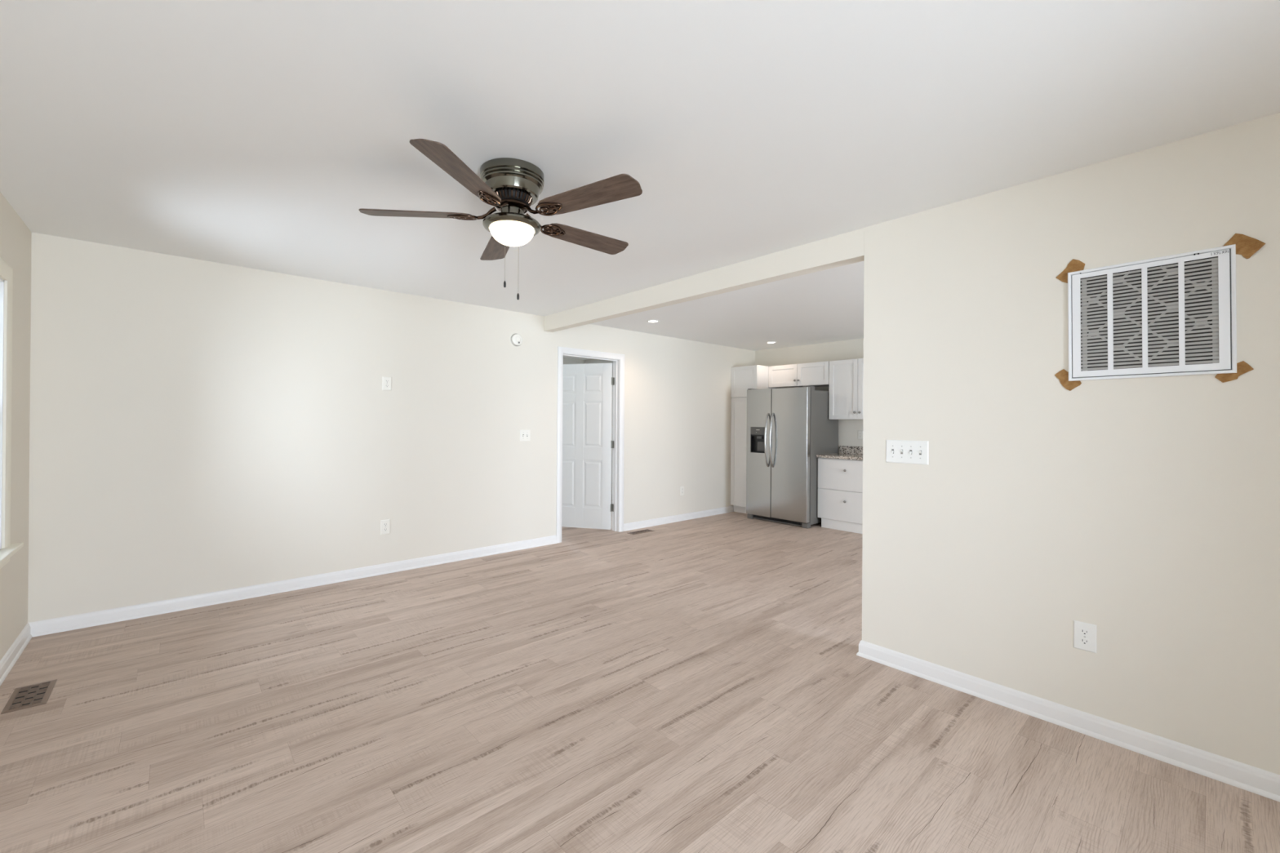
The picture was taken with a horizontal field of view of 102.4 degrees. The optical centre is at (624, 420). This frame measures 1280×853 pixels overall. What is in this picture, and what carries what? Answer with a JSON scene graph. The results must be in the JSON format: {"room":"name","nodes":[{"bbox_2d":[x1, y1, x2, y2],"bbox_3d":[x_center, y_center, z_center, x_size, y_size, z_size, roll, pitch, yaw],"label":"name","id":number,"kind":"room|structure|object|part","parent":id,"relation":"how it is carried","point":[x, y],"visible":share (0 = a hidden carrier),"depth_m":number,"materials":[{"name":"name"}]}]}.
{"room":"empty living room","nodes":[
{"label":"empty living room","id":0,"kind":"room"},
{"bbox_2d":[0,191,31,660],"bbox_3d":[-1.296,0.093,0.390,0.120,2.440,7.092,1,0,-41],"label":"wall","id":1,"kind":"structure","parent":0,"point":[15,237],"depth_m":2.87,"materials":[{"name":"beige paint"}]},
{"bbox_2d":[0,257,23,568],"bbox_3d":[-2.938,-0.032,2.312,0.173,1.534,1.010,1,0,-41],"label":"window","id":2,"kind":"structure","parent":1,"relation":"in","point":[8,549],"depth_m":2.62,"materials":[{"name":"beige paint"}]},
{"bbox_3d":[-2.908,-0.074,2.339,0.018,1.449,0.918,1,0,-41],"label":"casing","id":3,"kind":"part","parent":2,"relation":"part of","materials":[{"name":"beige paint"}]},
{"bbox_3d":[-2.921,0.661,2.330,0.115,0.022,1.010,1,0,-41],"label":"sill","id":4,"kind":"part","parent":2,"relation":"part of","materials":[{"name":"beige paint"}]},
{"bbox_2d":[0,622,31,685],"bbox_3d":[-1.251,1.270,0.434,0.021,0.086,7.092,1,0,-41],"label":"baseboard","id":5,"kind":"structure","parent":1,"relation":"attached to","point":[12,655],"depth_m":2.79,"materials":[{"name":"white paint"}]},
{"bbox_2d":[27,232,755,622],"bbox_3d":[-0.818,0.107,5.598,7.696,2.440,0.120,1,0,-41],"label":"wall","id":6,"kind":"structure","parent":0,"point":[197,426],"depth_m":3.96,"materials":[{"name":"beige paint"}]},
{"bbox_2d":[28,535,557,637],"bbox_3d":[-2.161,1.272,4.335,3.788,0.086,0.021,1,0,-41],"label":"baseboard","id":7,"kind":"structure","parent":6,"relation":"attached to","point":[50,626],"depth_m":3.82,"materials":[{"name":"white paint"}]},
{"bbox_2d":[380,519,390,534],"bbox_3d":[-2.059,0.915,4.431,0.077,0.126,0.008,1,0,-41],"label":"wall outlet","id":8,"kind":"object","parent":6,"relation":"attached to","point":[384,524],"visible":1,"depth_m":4.43,"materials":[{"name":"beige plastic"}]},
{"bbox_2d":[382,376,391,391],"bbox_3d":[-2.048,-0.321,4.435,0.076,0.117,0.008,1,0,-41],"label":"wall outlet","id":9,"kind":"object","parent":6,"relation":"attached to","point":[386,381],"visible":1,"depth_m":4.43,"materials":[{"name":"beige plastic"}]},
{"bbox_2d":[510,333,522,346],"bbox_3d":[-1.095,-0.828,5.245,0.132,0.132,0.040,1,0,-41],"label":"smoke detector","id":10,"kind":"object","parent":6,"relation":"attached to","point":[517,340],"visible":1,"depth_m":5.23,"materials":[{"name":"white plastic"}]},
{"bbox_2d":[520,429,530,441],"bbox_3d":[-1.026,0.152,5.325,0.122,0.118,0.016,1,0,-41],"label":"switch plate","id":11,"kind":"object","parent":6,"relation":"attached to","point":[525,435],"visible":1,"depth_m":5.33,"materials":[{"name":"beige plastic"}]},
{"bbox_2d":[555,346,624,542],"bbox_3d":[-0.635,0.261,6.207,0.961,2.136,0.834,1,0,-41],"label":"door","id":12,"kind":"structure","parent":6,"relation":"in","point":[584,444],"depth_m":6.29,"materials":[{"name":"white paint"}]},
{"bbox_2d":[623,506,733,531],"bbox_3d":[0.801,1.298,6.925,2.160,0.086,0.021,1,0,-41],"label":"baseboard","id":13,"kind":"structure","parent":6,"relation":"attached to","point":[660,521],"depth_m":6.81,"materials":[{"name":"white paint"}]},
{"bbox_2d":[680,485,684,495],"bbox_3d":[0.777,0.941,6.911,0.077,0.126,0.008,1,0,-41],"label":"wall outlet","id":14,"kind":"object","parent":6,"relation":"attached to","point":[682,488],"visible":1,"depth_m":6.91,"materials":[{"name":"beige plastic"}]},
{"bbox_2d":[563,357,585,364],"bbox_3d":[-2.004,0.104,8.291,3.540,2.440,0.120,1,0,-41],"label":"wall","id":15,"kind":"structure","parent":0,"point":[566,361],"depth_m":9.15,"materials":[{"name":"grey paint"}]},
{"bbox_2d":[585,359,613,499],"bbox_3d":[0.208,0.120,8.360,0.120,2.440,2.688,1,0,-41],"label":"door frame","id":16,"kind":"structure","parent":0,"point":[588,361],"depth_m":8.75,"materials":[{"name":"white wood"}]},
{"bbox_2d":[0,0,1279,359],"bbox_3d":[0.641,-1.166,3.943,7.696,0.120,10.140,1,0,-41],"label":"ceiling","id":17,"kind":"structure","parent":0,"point":[252,134],"depth_m":1.91,"materials":[{"name":"white paint"}]},
{"bbox_2d":[358,138,642,299],"bbox_3d":[-0.468,-0.820,2.353,1.219,0.594,1.261,1,0,-41],"label":"ceiling fan","id":18,"kind":"object","parent":17,"relation":"hanging from","point":[513,185],"visible":1,"depth_m":2.22,"materials":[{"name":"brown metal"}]},
{"bbox_3d":[-0.923,-0.921,2.291,0.485,0.006,0.138,0,11,-4],"label":"blade","id":19,"kind":"part","parent":18,"relation":"part of","materials":[{"name":"brown wood"}]},
{"bbox_3d":[-0.606,-0.920,1.917,0.138,0.006,0.485,12,3,13],"label":"blade","id":20,"kind":"part","parent":18,"relation":"part of","materials":[{"name":"brown wood"}]},
{"bbox_3d":[-0.666,-0.919,2.709,0.138,0.006,0.485,-12,4,-22],"label":"blade","id":21,"kind":"part","parent":18,"relation":"part of","materials":[{"name":"brown wood"}]},
{"bbox_3d":[-0.513,-0.739,2.210,0.003,0.277,0.002,1,0,-41],"label":"pull chain","id":22,"kind":"part","parent":18,"relation":"part of","materials":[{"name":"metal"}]},
{"bbox_3d":[-0.508,-0.833,2.322,0.197,0.077,0.197,1,0,-41],"label":"lamp shade","id":23,"kind":"part","parent":18,"relation":"part of","materials":[{"name":"white glass"}]},
{"bbox_3d":[-0.189,-0.915,2.593,0.485,0.006,0.138,0,-12,-40],"label":"blade","id":24,"kind":"part","parent":18,"relation":"part of","materials":[{"name":"brown wood"}]},
{"bbox_3d":[-0.152,-0.916,2.103,0.485,0.006,0.138,0,-12,32],"label":"blade","id":25,"kind":"part","parent":18,"relation":"part of","materials":[{"name":"brown wood"}]},
{"bbox_2d":[646,320,659,322],"bbox_3d":[0.317,-1.101,5.683,0.148,0.009,0.148,1,0,-41],"label":"recessed light","id":26,"kind":"object","parent":17,"relation":"in","point":[647,321],"visible":1,"depth_m":5.67,"materials":[{"name":"white plastic"}]},
{"bbox_2d":[765,341,776,343],"bbox_3d":[2.032,-1.085,7.119,0.148,0.009,0.148,1,0,-41],"label":"recessed light","id":27,"kind":"object","parent":17,"relation":"in","point":[768,342],"visible":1,"depth_m":7.11,"materials":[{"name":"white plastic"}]},
{"bbox_2d":[0,499,1279,852],"bbox_3d":[0.622,1.394,3.938,7.696,0.120,10.140,1,0,-41],"label":"floor","id":28,"kind":"structure","parent":0,"point":[700,685],"depth_m":2.17,"materials":[{"name":"beige laminate"}]},
{"bbox_2d":[0,679,57,714],"bbox_3d":[-2.819,1.303,2.441,0.137,0.006,0.292,1,0,-41],"label":"floor vent","id":29,"kind":"object","parent":28,"relation":"in","point":[38,694],"visible":1,"depth_m":2.43,"materials":[{"name":"brown metal"}]},
{"bbox_2d":[628,528,654,534],"bbox_3d":[0.197,1.332,6.175,0.340,0.006,0.125,1,0,-41],"label":"floor vent","id":30,"kind":"object","parent":28,"relation":"in","point":[646,530],"visible":1,"depth_m":6.17,"materials":[{"name":"brown metal"}]},
{"bbox_2d":[730,364,774,513],"bbox_3d":[1.936,0.280,7.625,0.634,2.141,0.451,1,0,-41],"label":"pantry cabinet","id":31,"kind":"object","parent":28,"relation":"on","point":[756,376],"visible":0.43,"depth_m":7.48,"materials":[{"name":"white paint"}]},
{"bbox_3d":[1.725,0.452,7.441,0.019,1.578,0.447,1,0,-41],"label":"door","id":32,"kind":"part","parent":31,"relation":"part of","materials":[{"name":"white paint"}]},
{"bbox_3d":[1.732,-0.567,7.443,0.019,0.444,0.447,1,0,-41],"label":"door","id":33,"kind":"part","parent":31,"relation":"part of","materials":[{"name":"white paint"}]},
{"bbox_2d":[746,385,838,528],"bbox_3d":[2.259,0.455,7.005,0.901,1.792,0.906,1,0,-41],"label":"refrigerator","id":34,"kind":"object","parent":28,"relation":"on","point":[787,428],"visible":1,"depth_m":6.69,"materials":[{"name":"grey metal"}]},
{"bbox_3d":[1.819,0.136,6.978,0.033,0.105,0.235,1,0,-41],"label":"control panel","id":35,"kind":"part","parent":34,"relation":"part of","materials":[{"name":"grey plastic"}]},
{"bbox_3d":[1.840,0.426,6.986,0.072,1.709,0.383,1,0,-41],"label":"freezer door","id":36,"kind":"part","parent":34,"relation":"part of","materials":[{"name":"silver metal"}]},
{"bbox_3d":[1.886,0.254,6.821,0.095,0.720,0.025,1,0,-41],"label":"handle","id":37,"kind":"part","parent":34,"relation":"part of","materials":[{"name":"silver metal"}]},
{"bbox_3d":[1.935,0.255,6.765,0.095,0.720,0.025,1,0,-41],"label":"handle","id":38,"kind":"part","parent":34,"relation":"part of","materials":[{"name":"silver metal"}]},
{"bbox_3d":[2.140,0.427,6.642,0.072,1.709,0.517,1,0,-41],"label":"fridge door","id":39,"kind":"part","parent":34,"relation":"part of","materials":[{"name":"silver metal"}]},
{"bbox_2d":[817,457,862,533],"bbox_3d":[2.934,0.913,6.477,0.634,0.885,0.758,1,0,-41],"label":"base cabinet","id":40,"kind":"object","parent":28,"relation":"on","point":[840,481],"visible":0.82,"depth_m":6.34,"materials":[{"name":"white paint"}]},
{"bbox_2d":[816,445,862,460],"bbox_3d":[2.939,0.403,6.475,0.635,0.135,0.773,1,0,-41],"label":"countertop","id":41,"kind":"structure","parent":40,"relation":"on","point":[846,452],"depth_m":6.72,"materials":[{"name":"stone"}]},
{"bbox_3d":[2.723,1.049,6.293,0.019,0.372,0.754,1,0,-41],"label":"drawer","id":42,"kind":"part","parent":40,"relation":"part of","materials":[{"name":"white paint"}]},
{"bbox_3d":[2.726,0.669,6.294,0.019,0.376,0.754,1,0,-41],"label":"drawer","id":43,"kind":"part","parent":40,"relation":"part of","materials":[{"name":"white paint"}]},
{"bbox_2d":[755,338,863,453],"bbox_3d":[4.407,0.143,5.377,0.120,2.440,7.092,1,0,-41],"label":"wall","id":44,"kind":"structure","parent":0,"point":[848,429],"depth_m":7.12,"materials":[{"name":"beige paint"}]},
{"bbox_2d":[768,361,829,388],"bbox_3d":[2.498,-0.633,7.203,0.354,0.308,0.910,1,0,-41],"label":"upper cabinet","id":45,"kind":"object","parent":44,"relation":"attached to","point":[811,374],"visible":0.96,"depth_m":7.08,"materials":[{"name":"white paint"}]},
{"bbox_3d":[2.244,-0.635,7.283,0.019,0.304,0.451,1,0,-41],"label":"door","id":46,"kind":"part","parent":45,"relation":"part of","materials":[{"name":"white paint"}]},
{"bbox_3d":[2.544,-0.634,6.941,0.019,0.304,0.451,1,0,-41],"label":"door","id":47,"kind":"part","parent":45,"relation":"part of","materials":[{"name":"white paint"}]},
{"bbox_2d":[828,358,863,419],"bbox_3d":[3.049,-0.401,6.572,0.354,0.767,0.758,1,0,-41],"label":"upper cabinet","id":48,"kind":"object","parent":44,"relation":"attached to","point":[846,376],"visible":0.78,"depth_m":6.59,"materials":[{"name":"white paint"}]},
{"bbox_3d":[3.069,-0.402,6.338,0.019,0.763,0.375,1,0,-41],"label":"door","id":49,"kind":"part","parent":48,"relation":"part of","materials":[{"name":"white paint"}]},
{"bbox_2d":[839,445,862,454],"bbox_3d":[3.171,0.388,6.678,0.020,0.102,0.773,1,0,-41],"label":"backsplash","id":50,"kind":"structure","parent":44,"relation":"attached to","point":[842,449],"depth_m":6.84,"materials":[{"name":"stone"}]},
{"bbox_2d":[857,430,862,439],"bbox_3d":[3.106,0.185,6.768,0.008,0.115,0.070,1,0,-41],"label":"wall outlet","id":51,"kind":"object","parent":44,"relation":"attached to","point":[860,432],"visible":0.91,"depth_m":6.77,"materials":[{"name":"beige plastic"}]},
{"bbox_2d":[862,112,1279,774],"bbox_3d":[2.622,0.123,1.570,0.104,2.440,3.712,1,0,-41],"label":"wall","id":52,"kind":"structure","parent":0,"point":[1145,512],"depth_m":2.24,"materials":[{"name":"beige paint"}]},
{"bbox_2d":[544,227,864,332],"bbox_3d":[0.296,-1.029,4.242,0.104,0.158,3.380,1,0,-41],"label":"beam","id":53,"kind":"structure","parent":52,"relation":"attached to","point":[847,248],"depth_m":3.67,"materials":[{"name":"beige paint"}]},
{"bbox_2d":[885,440,928,464],"bbox_3d":[1.512,0.166,2.748,0.016,0.123,0.211,1,0,-41],"label":"switch plate","id":54,"kind":"object","parent":52,"relation":"attached to","point":[904,451],"visible":1,"depth_m":2.74,"materials":[{"name":"white plastic"}]},
{"bbox_2d":[856,640,1279,802],"bbox_3d":[2.606,1.300,1.576,0.146,0.086,3.733,1,0,-41],"label":"baseboard","id":55,"kind":"structure","parent":52,"relation":"attached to","point":[1266,784],"depth_m":2.18,"materials":[{"name":"white paint"}]},
{"bbox_2d":[1054,368,1081,391],"bbox_3d":[1.949,-0.180,2.261,0.003,0.098,0.091,1,0,-41],"label":"scrap","id":56,"kind":"object","parent":52,"relation":"attached to","point":[1063,375],"visible":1,"depth_m":2.26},
{"bbox_2d":[1056,258,1084,283],"bbox_3d":[1.957,-0.655,2.257,0.003,0.106,0.098,1,0,-41],"label":"scrap","id":57,"kind":"object","parent":52,"relation":"attached to","point":[1074,265],"visible":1,"depth_m":2.25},
{"bbox_2d":[1073,620,1097,653],"bbox_3d":[1.980,0.928,2.211,0.008,0.120,0.076,1,0,-41],"label":"wall outlet","id":58,"kind":"object","parent":52,"relation":"attached to","point":[1085,634],"visible":1,"depth_m":2.21,"materials":[{"name":"white plastic"}]},
{"bbox_2d":[1079,627,1090,635],"bbox_3d":[1.978,0.908,2.210,0.002,0.028,0.037,1,0,-41],"label":"receptacle","id":59,"kind":"object","parent":58,"relation":"attached to","point":[1082,631],"depth_m":2.21,"materials":[{"name":"white plastic"}]},
{"bbox_2d":[1079,637,1090,645],"bbox_3d":[1.978,0.949,2.210,0.002,0.028,0.037,1,0,-41],"label":"receptacle","id":60,"kind":"object","parent":58,"relation":"attached to","point":[1082,641],"depth_m":2.21,"materials":[{"name":"white plastic"}]},
{"bbox_2d":[1067,244,1236,381],"bbox_3d":[2.103,-0.413,2.077,0.016,0.475,0.474,1,-1,-41],"label":"air vent","id":61,"kind":"object","parent":52,"relation":"in","point":[1173,315],"visible":1,"depth_m":2.05,"materials":[{"name":"white metal"}]},
{"bbox_2d":[1214,360,1253,382],"bbox_3d":[2.259,-0.182,1.905,0.004,0.078,0.094,1,0,-40],"label":"scrap","id":62,"kind":"object","parent":52,"relation":"attached to","point":[1242,367],"visible":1,"depth_m":1.90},
{"bbox_2d":[1222,233,1265,258],"bbox_3d":[2.275,-0.644,1.891,0.006,0.101,0.104,0,0,-38],"label":"scrap","id":63,"kind":"object","parent":52,"relation":"attached to","point":[1246,246],"visible":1,"depth_m":1.89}
]}

